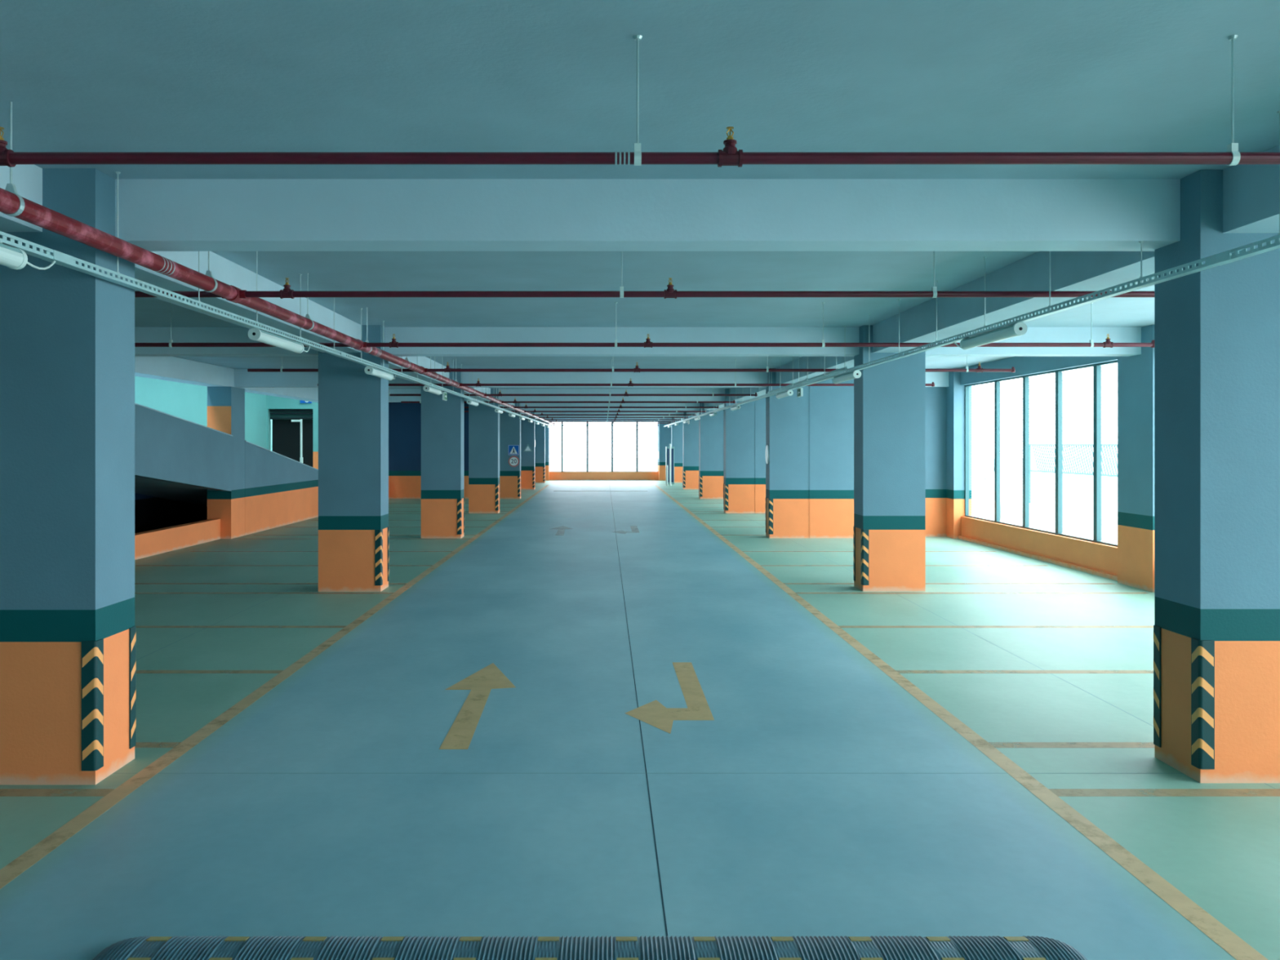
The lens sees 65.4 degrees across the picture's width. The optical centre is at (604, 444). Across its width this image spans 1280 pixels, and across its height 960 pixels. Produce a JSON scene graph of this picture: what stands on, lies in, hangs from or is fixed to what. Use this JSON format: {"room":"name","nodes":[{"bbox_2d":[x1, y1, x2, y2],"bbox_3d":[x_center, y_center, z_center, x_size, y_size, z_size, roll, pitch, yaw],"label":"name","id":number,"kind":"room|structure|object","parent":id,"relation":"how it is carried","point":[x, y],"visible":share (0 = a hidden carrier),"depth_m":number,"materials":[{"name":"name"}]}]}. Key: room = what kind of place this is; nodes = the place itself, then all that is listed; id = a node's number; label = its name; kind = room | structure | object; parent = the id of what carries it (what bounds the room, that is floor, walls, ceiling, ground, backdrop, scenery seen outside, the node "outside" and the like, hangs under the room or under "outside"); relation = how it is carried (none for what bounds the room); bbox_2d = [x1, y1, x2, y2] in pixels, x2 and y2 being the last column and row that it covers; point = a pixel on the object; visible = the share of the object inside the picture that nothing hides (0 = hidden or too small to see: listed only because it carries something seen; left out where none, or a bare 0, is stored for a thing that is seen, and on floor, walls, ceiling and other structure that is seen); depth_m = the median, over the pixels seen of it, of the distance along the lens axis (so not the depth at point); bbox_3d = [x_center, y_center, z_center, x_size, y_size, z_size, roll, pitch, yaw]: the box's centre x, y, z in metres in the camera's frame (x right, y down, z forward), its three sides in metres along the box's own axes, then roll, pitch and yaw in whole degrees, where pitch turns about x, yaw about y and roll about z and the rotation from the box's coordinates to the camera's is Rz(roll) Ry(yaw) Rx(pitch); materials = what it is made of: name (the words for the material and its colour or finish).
{"room":"parking garage","nodes":[
{"label":"parking garage","id":0,"kind":"room"},
{"bbox_2d":[134,493,207,533],"bbox_3d":[-11.100,1.520,20.900,0.200,1.200,17.200,0,0,0],"label":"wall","id":1,"kind":"structure","parent":0,"point":[151,513],"depth_m":24.75,"materials":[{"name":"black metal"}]},
{"bbox_2d":[134,376,271,450],"bbox_3d":[-13.250,-1.130,14.785,0.300,6.500,49.430,0,0,0],"label":"wall","id":2,"kind":"structure","parent":0,"point":[188,402],"depth_m":31.51,"materials":[{"name":"teal paint"}]},
{"bbox_2d":[266,395,318,469],"bbox_3d":[-11.000,-1.130,38.750,4.800,6.500,0.300,0,0,0],"label":"wall","id":3,"kind":"structure","parent":0,"point":[273,402],"depth_m":38.60,"materials":[{"name":"teal paint"}]},
{"bbox_2d":[270,408,312,466],"bbox_3d":[-12.175,0.370,38.870,1.750,3.500,0.580,0,0,0],"label":"door","id":4,"kind":"structure","parent":3,"relation":"in","point":[291,428],"depth_m":39.10,"materials":[{"name":"black metal"}]},
{"bbox_2d":[300,400,311,403],"bbox_3d":[-11.560,-1.700,38.561,0.440,0.200,0.074,0,0,0],"label":"direction sign","id":5,"kind":"object","parent":3,"relation":"attached to","point":[301,401],"visible":0.38,"depth_m":38.55,"materials":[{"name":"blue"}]},
{"bbox_2d":[388,402,468,498],"bbox_3d":[-6.400,0.200,39.025,4.400,3.840,0.250,0,0,0],"label":"wall","id":6,"kind":"structure","parent":0,"point":[404,419],"depth_m":38.90,"materials":[{"name":"blue paint"}]},
{"bbox_2d":[545,420,671,480],"bbox_3d":[2.050,0.200,58.575,12.500,3.840,0.750,0,0,0],"label":"wall","id":7,"kind":"structure","parent":0,"point":[664,433],"depth_m":58.70,"materials":[{"name":"blue stone"}]},
{"bbox_2d":[549,422,657,471],"bbox_3d":[-0.085,0.120,58.825,6.470,3.000,0.090,0,0,0],"label":"window","id":8,"kind":"structure","parent":7,"relation":"in","point":[587,425],"depth_m":58.79,"materials":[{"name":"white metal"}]},
{"bbox_2d":[0,480,1279,959],"bbox_3d":[-2.550,2.219,24.385,21.700,0.201,69.230,0,0,0],"label":"floor","id":9,"kind":"structure","parent":0,"point":[653,712],"depth_m":6.80,"materials":[{"name":"concrete"}]},
{"bbox_2d":[0,168,136,784],"bbox_3d":[-3.614,0.201,6.460,0.911,3.839,0.542,0,0,0],"label":"concrete column","id":10,"kind":"structure","parent":9,"relation":"on","point":[68,633],"depth_m":6.20,"materials":[{"name":"blue paint"}]},
{"bbox_2d":[134,519,220,559],"bbox_3d":[-8.720,1.895,17.425,0.200,0.450,9.850,0,0,0],"label":"wall","id":11,"kind":"structure","parent":9,"relation":"on","point":[153,542],"depth_m":19.99,"materials":[{"name":"orange paint"}]},
{"bbox_2d":[207,386,244,538],"bbox_3d":[-8.648,0.410,22.775,0.544,3.420,0.850,0,0,0],"label":"column","id":12,"kind":"structure","parent":9,"relation":"on","point":[225,405],"depth_m":22.35,"materials":[{"name":"blue stone"}]},
{"bbox_2d":[134,402,318,535],"bbox_3d":[-10.725,0.377,25.440,4.730,3.486,26.280,0,0,0],"label":"ramp","id":13,"kind":"object","parent":9,"relation":"on","point":[178,459],"visible":0.31,"depth_m":22.00,"materials":[{"name":"paint"}]},
{"bbox_2d":[318,324,389,591],"bbox_3d":[-3.664,0.201,14.590,0.911,3.839,0.542,0,0,0],"label":"concrete column","id":14,"kind":"structure","parent":9,"relation":"on","point":[353,528],"depth_m":14.33,"materials":[{"name":"blue stone"}]},
{"bbox_2d":[421,368,464,538],"bbox_3d":[-3.684,0.201,22.720,0.911,3.839,0.542,0,0,0],"label":"concrete column","id":15,"kind":"structure","parent":9,"relation":"on","point":[442,499],"depth_m":22.46,"materials":[{"name":"blue paint"}]},
{"bbox_2d":[468,388,500,513],"bbox_3d":[-3.714,0.201,30.850,0.911,3.839,0.542,0,0,0],"label":"concrete column","id":16,"kind":"structure","parent":9,"relation":"on","point":[484,485],"depth_m":30.59,"materials":[{"name":"blue stone"}]},
{"bbox_2d":[499,403,521,498],"bbox_3d":[-3.734,0.201,38.980,0.911,3.839,0.542,0,0,0],"label":"concrete column","id":17,"kind":"structure","parent":9,"relation":"on","point":[510,477],"depth_m":38.72,"materials":[{"name":"blue paint"}]},
{"bbox_2d":[507,444,519,455],"bbox_3d":[-3.530,0.220,38.705,0.430,0.400,0.028,0,0,0],"label":"crossing sign","id":18,"kind":"object","parent":17,"relation":"attached to","point":[513,450],"visible":1,"depth_m":38.70,"materials":[{"name":"blue metal"}]},
{"bbox_2d":[508,455,519,466],"bbox_3d":[-3.520,0.660,38.705,0.430,0.430,0.028,0,0,0],"label":"speed limit sign","id":19,"kind":"object","parent":17,"relation":"attached to","point":[513,461],"visible":1,"depth_m":38.70,"materials":[{"name":"red"}]},
{"bbox_2d":[520,412,535,489],"bbox_3d":[-3.744,0.201,47.110,0.911,3.839,0.542,0,0,0],"label":"concrete column","id":20,"kind":"structure","parent":9,"relation":"on","point":[527,470],"depth_m":46.85,"materials":[{"name":"blue paint"}]},
{"bbox_2d":[523,444,532,451],"bbox_3d":[-3.600,0.160,46.837,0.440,0.360,0.023,0,0,0],"label":"warning sign","id":21,"kind":"object","parent":20,"relation":"attached to","point":[527,448],"visible":1,"depth_m":46.82,"materials":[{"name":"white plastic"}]},
{"bbox_2d":[534,417,545,482],"bbox_3d":[-3.744,0.201,55.240,0.911,3.839,0.542,0,0,0],"label":"concrete column","id":22,"kind":"structure","parent":9,"relation":"on","point":[540,431],"depth_m":54.98,"materials":[{"name":"blue stone"}]},
{"bbox_2d":[92,935,1087,959],"bbox_3d":[-0.060,2.094,4.080,4.079,0.052,0.359,0,0,0],"label":"bump","id":23,"kind":"object","parent":9,"relation":"on","point":[140,948],"visible":1,"depth_m":4.10,"materials":[{"name":"rubber"}]},
{"bbox_2d":[553,490,647,491],"bbox_3d":[-0.175,2.114,45.035,4.250,0.012,0.230,0,0,0],"label":"floor drain","id":24,"kind":"object","parent":9,"relation":"on","point":[553,491],"visible":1,"depth_m":45.12,"materials":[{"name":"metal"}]},
{"bbox_2d":[666,465,667,485],"bbox_3d":[3.218,1.590,51.200,0.140,1.059,0.140,0,0,0],"label":"steel post","id":25,"kind":"object","parent":9,"relation":"on","point":[666,465],"visible":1,"depth_m":51.16,"materials":[{"name":"white metal"}]},
{"bbox_2d":[666,446,674,484],"bbox_3d":[3.510,1.120,53.290,0.420,2.000,0.620,0,0,0],"label":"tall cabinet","id":26,"kind":"object","parent":9,"relation":"on","point":[667,447],"visible":0.74,"depth_m":52.98,"materials":[{"name":"teal metal"}]},
{"bbox_2d":[669,444,671,485],"bbox_3d":[3.383,1.042,51.200,0.140,2.157,0.140,0,0,0],"label":"steel post","id":27,"kind":"object","parent":9,"relation":"on","point":[669,444],"visible":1,"depth_m":51.16,"materials":[{"name":"white metal"}]},
{"bbox_2d":[671,417,682,482],"bbox_3d":[4.174,0.201,55.270,0.911,3.839,0.542,0,0,0],"label":"concrete column","id":28,"kind":"structure","parent":9,"relation":"on","point":[676,431],"depth_m":55.01,"materials":[{"name":"blue paint"}]},
{"bbox_2d":[682,412,698,489],"bbox_3d":[4.174,0.201,47.140,0.911,3.839,0.542,0,0,0],"label":"concrete column","id":29,"kind":"structure","parent":9,"relation":"on","point":[690,431],"depth_m":46.88,"materials":[{"name":"blue paint"}]},
{"bbox_2d":[698,403,723,498],"bbox_3d":[4.174,0.201,39.010,0.911,3.839,0.542,0,0,0],"label":"concrete column","id":30,"kind":"structure","parent":9,"relation":"on","point":[710,428],"depth_m":38.75,"materials":[{"name":"blue stone"}]},
{"bbox_2d":[723,388,755,513],"bbox_3d":[4.174,0.201,30.880,0.911,3.839,0.542,0,0,0],"label":"concrete column","id":31,"kind":"structure","parent":9,"relation":"on","point":[739,485],"depth_m":30.62,"materials":[{"name":"blue paint"}]},
{"bbox_2d":[765,368,809,537],"bbox_3d":[4.174,0.201,22.750,0.911,3.839,0.542,0,0,0],"label":"concrete column","id":32,"kind":"structure","parent":9,"relation":"on","point":[787,418],"depth_m":22.49,"materials":[{"name":"blue paint"}]},
{"bbox_2d":[764,444,768,463],"bbox_3d":[3.717,0.230,22.740,0.023,0.430,0.430,0,0,0],"label":"round sign","id":33,"kind":"object","parent":32,"relation":"attached to","point":[766,454],"visible":1,"depth_m":22.70,"materials":[{"name":"white"}]},
{"bbox_2d":[853,324,925,591],"bbox_3d":[4.174,0.201,14.620,0.911,3.839,0.542,0,0,0],"label":"concrete column","id":34,"kind":"structure","parent":9,"relation":"on","point":[889,528],"depth_m":14.36,"materials":[{"name":"blue paint"}]},
{"bbox_2d":[1153,169,1279,782],"bbox_3d":[4.174,0.201,6.490,0.911,3.839,0.542,0,0,0],"label":"concrete column","id":35,"kind":"structure","parent":9,"relation":"on","point":[1216,627],"depth_m":6.23,"materials":[{"name":"blue stone"}]},
{"bbox_2d":[0,0,1279,420],"bbox_3d":[-2.550,-1.785,24.385,21.700,0.970,69.230,0,0,0],"label":"ceiling","id":36,"kind":"structure","parent":0,"point":[76,75],"depth_m":6.24,"materials":[{"name":"paint"}]},
{"bbox_2d":[0,171,552,426],"bbox_3d":[-3.075,-1.371,24.360,0.070,0.698,68.480,0,0,0],"label":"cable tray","id":37,"kind":"object","parent":36,"relation":"hanging from","point":[61,259],"visible":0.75,"depth_m":7.17,"materials":[{"name":"metal"}]},
{"bbox_2d":[0,240,56,270],"bbox_3d":[-3.075,-0.970,4.745,0.112,0.112,1.621,0,0,0],"label":"light","id":38,"kind":"object","parent":37,"relation":"attached to","point":[13,258],"visible":1,"depth_m":5.12,"materials":[{"name":"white plastic"}]},
{"bbox_2d":[0,246,23,267],"bbox_3d":[-3.075,-0.955,4.575,0.104,0.074,1.210,0,0,0],"label":"diffuser","id":39,"kind":"object","parent":38,"relation":"attached to","point":[10,256],"depth_m":5.10,"materials":[{"name":"white plastic"}]},
{"bbox_2d":[248,328,310,353],"bbox_3d":[-3.075,-0.970,9.544,0.112,0.112,1.621,0,0,0],"label":"light","id":40,"kind":"object","parent":37,"relation":"attached to","point":[254,334],"visible":1,"depth_m":9.20,"materials":[{"name":"white plastic"}]},
{"bbox_2d":[256,332,302,352],"bbox_3d":[-3.075,-0.955,9.375,0.104,0.074,1.210,0,0,0],"label":"diffuser","id":41,"kind":"object","parent":40,"relation":"attached to","point":[268,338],"depth_m":9.31,"materials":[{"name":"white plastic"}]},
{"bbox_2d":[364,365,395,380],"bbox_3d":[-3.075,-0.970,13.794,0.112,0.112,1.621,0,0,0],"label":"light","id":42,"kind":"object","parent":37,"relation":"attached to","point":[369,370],"visible":1,"depth_m":13.39,"materials":[{"name":"white plastic"}]},
{"bbox_2d":[370,368,392,380],"bbox_3d":[-3.075,-0.955,13.625,0.104,0.074,1.210,0,0,0],"label":"diffuser","id":43,"kind":"object","parent":42,"relation":"attached to","point":[376,372],"depth_m":13.58,"materials":[{"name":"white plastic"}]},
{"bbox_2d":[422,385,442,395],"bbox_3d":[-3.075,-0.970,17.994,0.112,0.112,1.621,0,0,0],"label":"light","id":44,"kind":"object","parent":37,"relation":"attached to","point":[426,388],"visible":1,"depth_m":17.58,"materials":[{"name":"white plastic"}]},
{"bbox_2d":[427,386,440,395],"bbox_3d":[-3.075,-0.955,17.825,0.104,0.074,1.210,0,0,0],"label":"diffuser","id":45,"kind":"object","parent":44,"relation":"attached to","point":[431,389],"depth_m":17.80,"materials":[{"name":"white plastic"}]},
{"bbox_2d":[442,391,447,400],"bbox_3d":[-3.072,-0.940,19.160,0.045,0.180,0.320,0,0,0],"label":"exit sign","id":46,"kind":"object","parent":37,"relation":"attached to","point":[444,394],"visible":0.97,"depth_m":19.09,"materials":[{"name":"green plastic"}]},
{"bbox_2d":[466,399,478,406],"bbox_3d":[-3.075,-0.970,23.395,0.112,0.112,1.621,0,0,0],"label":"light","id":47,"kind":"object","parent":37,"relation":"attached to","point":[468,401],"visible":1,"depth_m":22.91,"materials":[{"name":"white plastic"}]},
{"bbox_2d":[470,400,478,405],"bbox_3d":[-3.075,-0.955,23.225,0.104,0.074,1.210,0,0,0],"label":"diffuser","id":48,"kind":"object","parent":47,"relation":"attached to","point":[472,402],"depth_m":23.21,"materials":[{"name":"white plastic"}]},
{"bbox_2d":[494,408,502,413],"bbox_3d":[-3.075,-0.970,29.195,0.112,0.112,1.621,0,0,0],"label":"light","id":49,"kind":"object","parent":37,"relation":"attached to","point":[496,410],"visible":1,"depth_m":28.63,"materials":[{"name":"white plastic"}]},
{"bbox_2d":[508,413,515,417],"bbox_3d":[-3.075,-0.970,33.294,0.112,0.112,1.621,0,0,0],"label":"light","id":50,"kind":"object","parent":37,"relation":"attached to","point":[511,415],"visible":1,"depth_m":32.68,"materials":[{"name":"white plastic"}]},
{"bbox_2d":[0,102,555,425],"bbox_3d":[-2.975,-1.433,24.385,0.190,0.575,68.590,0,0,0],"label":"pipe","id":51,"kind":"object","parent":36,"relation":"hanging from","point":[11,204],"visible":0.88,"depth_m":6.78,"materials":[{"name":"red metal"}]},
{"bbox_2d":[400,387,735,403],"bbox_3d":[-1.034,-1.446,28.400,9.533,0.549,0.072,0,0,0],"label":"pipe","id":52,"kind":"object","parent":36,"relation":"hanging from","point":[514,401],"visible":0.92,"depth_m":28.38,"materials":[{"name":"red metal"}]},
{"bbox_2d":[388,387,757,396],"bbox_3d":[-1.034,-1.446,24.300,9.533,0.549,0.072,0,0,0],"label":"pipe","id":53,"kind":"object","parent":36,"relation":"hanging from","point":[500,393],"visible":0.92,"depth_m":24.27,"materials":[{"name":"red metal"}]},
{"bbox_2d":[463,408,706,412],"bbox_3d":[-1.034,-1.446,36.500,9.533,0.549,0.072,0,0,0],"label":"pipe","id":54,"kind":"object","parent":36,"relation":"hanging from","point":[535,411],"visible":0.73,"depth_m":36.48,"materials":[{"name":"red metal"}]},
{"bbox_2d":[463,403,718,408],"bbox_3d":[-1.034,-1.446,32.400,9.533,0.549,0.072,0,0,0],"label":"pipe","id":55,"kind":"object","parent":36,"relation":"hanging from","point":[526,406],"visible":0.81,"depth_m":32.38,"materials":[{"name":"red metal"}]},
{"bbox_2d":[534,420,675,422],"bbox_3d":[-0.184,-1.446,52.800,7.833,0.549,0.072,0,0,0],"label":"pipe","id":56,"kind":"object","parent":36,"relation":"hanging from","point":[556,420],"visible":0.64,"depth_m":52.77,"materials":[{"name":"red metal"}]},
{"bbox_2d":[545,422,669,423],"bbox_3d":[-0.184,-1.446,56.900,7.833,0.549,0.072,0,0,0],"label":"pipe","id":57,"kind":"object","parent":36,"relation":"hanging from","point":[559,422],"visible":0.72,"depth_m":56.88,"materials":[{"name":"red metal"}]},
{"bbox_2d":[535,417,680,420],"bbox_3d":[-0.184,-1.446,48.700,7.833,0.549,0.072,0,0,0],"label":"pipe","id":58,"kind":"object","parent":36,"relation":"hanging from","point":[552,419],"visible":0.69,"depth_m":48.68,"materials":[{"name":"red metal"}]},
{"bbox_2d":[520,412,696,415],"bbox_3d":[-0.184,-1.446,40.600,7.833,0.549,0.072,0,0,0],"label":"pipe","id":59,"kind":"object","parent":36,"relation":"hanging from","point":[541,414],"visible":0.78,"depth_m":40.58,"materials":[{"name":"red metal"}]},
{"bbox_2d":[528,415,688,417],"bbox_3d":[-0.184,-1.446,44.600,7.833,0.549,0.072,0,0,0],"label":"pipe","id":60,"kind":"object","parent":36,"relation":"hanging from","point":[547,416],"visible":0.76,"depth_m":44.57,"materials":[{"name":"red metal"}]},
{"bbox_2d":[317,359,934,386],"bbox_3d":[0.441,-1.446,20.150,12.483,0.549,0.072,0,0,0],"label":"pipe","id":61,"kind":"object","parent":36,"relation":"hanging from","point":[932,384],"visible":0.62,"depth_m":20.13,"materials":[{"name":"red metal"}]},
{"bbox_2d":[247,356,1015,372],"bbox_3d":[0.441,-1.446,16.200,12.483,0.549,0.072,0,0,0],"label":"pipe","id":62,"kind":"object","parent":36,"relation":"hanging from","point":[447,369],"visible":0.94,"depth_m":16.18,"materials":[{"name":"red metal"}]},
{"bbox_2d":[0,35,1279,167],"bbox_3d":[0.441,-1.446,4.200,12.483,0.549,0.072,0,0,0],"label":"pipe","id":63,"kind":"object","parent":36,"relation":"hanging from","point":[729,155],"visible":1,"depth_m":4.18,"materials":[{"name":"red metal"}]},
{"bbox_2d":[134,251,1154,298],"bbox_3d":[0.441,-1.446,8.000,12.483,0.549,0.072,0,0,0],"label":"pipe","id":64,"kind":"object","parent":36,"relation":"hanging from","point":[286,292],"visible":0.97,"depth_m":7.98,"materials":[{"name":"red metal"}]},
{"bbox_2d":[134,302,1154,347],"bbox_3d":[0.441,-1.446,12.060,12.483,0.549,0.072,0,0,0],"label":"pipe","id":65,"kind":"object","parent":36,"relation":"hanging from","point":[393,344],"visible":0.95,"depth_m":12.04,"materials":[{"name":"red metal"}]},
{"bbox_2d":[765,356,847,394],"bbox_3d":[3.610,-1.419,18.575,0.070,0.602,7.250,0,0,0],"label":"channel","id":66,"kind":"object","parent":36,"relation":"hanging from","point":[845,367],"visible":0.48,"depth_m":17.58,"materials":[{"name":"metal"}]},
{"bbox_2d":[663,110,1279,426],"bbox_3d":[3.490,-1.371,24.360,0.070,0.698,68.480,0,0,0],"label":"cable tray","id":67,"kind":"object","parent":36,"relation":"hanging from","point":[1225,257],"visible":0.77,"depth_m":7.30,"materials":[{"name":"metal"}]},
{"bbox_2d":[709,412,716,416],"bbox_3d":[3.490,-0.970,32.194,0.112,0.112,1.621,0,0,0],"label":"light","id":68,"kind":"object","parent":67,"relation":"attached to","point":[713,414],"visible":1,"depth_m":31.65,"materials":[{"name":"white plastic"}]},
{"bbox_2d":[730,404,740,410],"bbox_3d":[3.490,-0.970,26.695,0.112,0.112,1.621,0,0,0],"label":"light","id":69,"kind":"object","parent":67,"relation":"attached to","point":[738,406],"visible":1,"depth_m":26.20,"materials":[{"name":"white plastic"}]},
{"bbox_2d":[775,390,793,399],"bbox_3d":[3.490,-0.970,19.494,0.112,0.112,1.621,0,0,0],"label":"light","id":70,"kind":"object","parent":67,"relation":"attached to","point":[788,393],"visible":1,"depth_m":19.06,"materials":[{"name":"white plastic"}]},
{"bbox_2d":[776,391,788,398],"bbox_3d":[3.490,-0.955,19.325,0.104,0.074,1.210,0,0,0],"label":"diffuser","id":71,"kind":"object","parent":70,"relation":"attached to","point":[783,394],"depth_m":19.33,"materials":[{"name":"white plastic"}]},
{"bbox_2d":[797,386,803,397],"bbox_3d":[3.487,-0.940,17.760,0.045,0.180,0.320,0,0,0],"label":"exit sign","id":72,"kind":"object","parent":67,"relation":"attached to","point":[800,391],"visible":0.99,"depth_m":17.61,"materials":[{"name":"white plastic"}]},
{"bbox_2d":[831,370,861,383],"bbox_3d":[3.490,-0.970,14.544,0.112,0.112,1.621,0,0,0],"label":"light","id":73,"kind":"object","parent":67,"relation":"attached to","point":[856,374],"visible":1,"depth_m":14.18,"materials":[{"name":"white plastic"}]},
{"bbox_2d":[832,373,856,383],"bbox_3d":[3.490,-0.955,14.375,0.104,0.074,1.210,0,0,0],"label":"diffuser","id":74,"kind":"object","parent":73,"relation":"attached to","point":[837,379],"depth_m":14.35,"materials":[{"name":"white plastic"}]},
{"bbox_2d":[953,322,1026,350],"bbox_3d":[3.490,-0.970,9.155,0.112,0.112,1.621,0,0,0],"label":"light","id":75,"kind":"object","parent":67,"relation":"attached to","point":[1017,329],"visible":1,"depth_m":8.81,"materials":[{"name":"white plastic"}]},
{"bbox_2d":[961,326,1017,349],"bbox_3d":[3.490,-0.955,8.985,0.104,0.074,1.210,0,0,0],"label":"diffuser","id":76,"kind":"object","parent":75,"relation":"attached to","point":[1006,332],"depth_m":8.91,"materials":[{"name":"white plastic"}]},
{"bbox_2d":[723,409,724,483],"bbox_3d":[6.265,0.202,38.881,3.270,3.836,0.278,0,0,0],"label":"wall","id":77,"kind":"structure","parent":0,"point":[723,410],"depth_m":38.74,"materials":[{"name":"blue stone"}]},
{"bbox_2d":[755,397,765,513],"bbox_3d":[6.265,0.202,30.751,3.270,3.836,0.278,0,0,0],"label":"wall","id":78,"kind":"structure","parent":0,"point":[760,405],"depth_m":30.61,"materials":[{"name":"blue paint"}]},
{"bbox_2d":[809,377,853,537],"bbox_3d":[5.515,0.202,22.621,1.770,3.836,0.278,0,0,0],"label":"wall","id":79,"kind":"structure","parent":0,"point":[831,407],"depth_m":22.48,"materials":[{"name":"blue paint"}]},
{"bbox_2d":[925,386,946,536],"bbox_3d":[7.165,0.202,23.020,1.570,3.836,0.280,0,0,0],"label":"wall","id":80,"kind":"structure","parent":0,"point":[935,397],"depth_m":22.88,"materials":[{"name":"blue paint"}]},
{"bbox_2d":[946,324,1154,592],"bbox_3d":[8.065,0.202,24.355,0.410,3.836,68.690,0,0,0],"label":"wall","id":81,"kind":"structure","parent":0,"point":[1131,563],"depth_m":15.24,"materials":[{"name":"blue stone"}]},
{"bbox_2d":[964,360,1117,546],"bbox_3d":[8.171,0.145,18.825,0.123,2.950,7.150,0,0,0],"label":"window","id":82,"kind":"structure","parent":81,"relation":"in","point":[1097,371],"depth_m":18.52,"materials":[{"name":"teal glass"}]},
{"label":"outside","id":83,"kind":"structure","parent":0,"visible":0},
{"bbox_2d":[657,457,1117,543],"bbox_3d":[64.175,2.320,50.000,111.650,0.200,220.000,0,0,0],"label":"ground","id":84,"kind":"structure","parent":83,"point":[1048,477],"depth_m":41.62,"materials":[{"name":"white"}]},
{"bbox_2d":[973,385,991,519],"bbox_3d":[9.000,0.220,23.675,0.060,4.018,1.307,0,0,0],"label":"pole","id":85,"kind":"object","parent":84,"relation":"on","point":[975,386],"visible":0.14,"depth_m":23.66,"materials":[{"name":"metal"}]},
{"bbox_2d":[982,384,1003,521],"bbox_3d":[9.150,0.220,23.450,0.060,4.020,1.457,0,0,0],"label":"pole","id":86,"kind":"object","parent":84,"relation":"on","point":[983,385],"visible":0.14,"depth_m":23.62,"materials":[{"name":"metal"}]},
{"bbox_2d":[1029,443,1117,503],"bbox_3d":[16.000,1.095,32.250,0.100,2.250,10.580,0,0,0],"label":"fence","id":87,"kind":"object","parent":84,"relation":"on","point":[1072,472],"visible":0.41,"depth_m":33.92,"materials":[{"name":"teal metal"}]},
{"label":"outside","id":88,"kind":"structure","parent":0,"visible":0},
{"bbox_2d":[549,457,657,471],"bbox_3d":[-15.825,2.320,109.550,48.350,0.200,100.900,0,0,0],"label":"ground","id":89,"kind":"structure","parent":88,"point":[555,464],"depth_m":108.05,"materials":[{"name":"white"}]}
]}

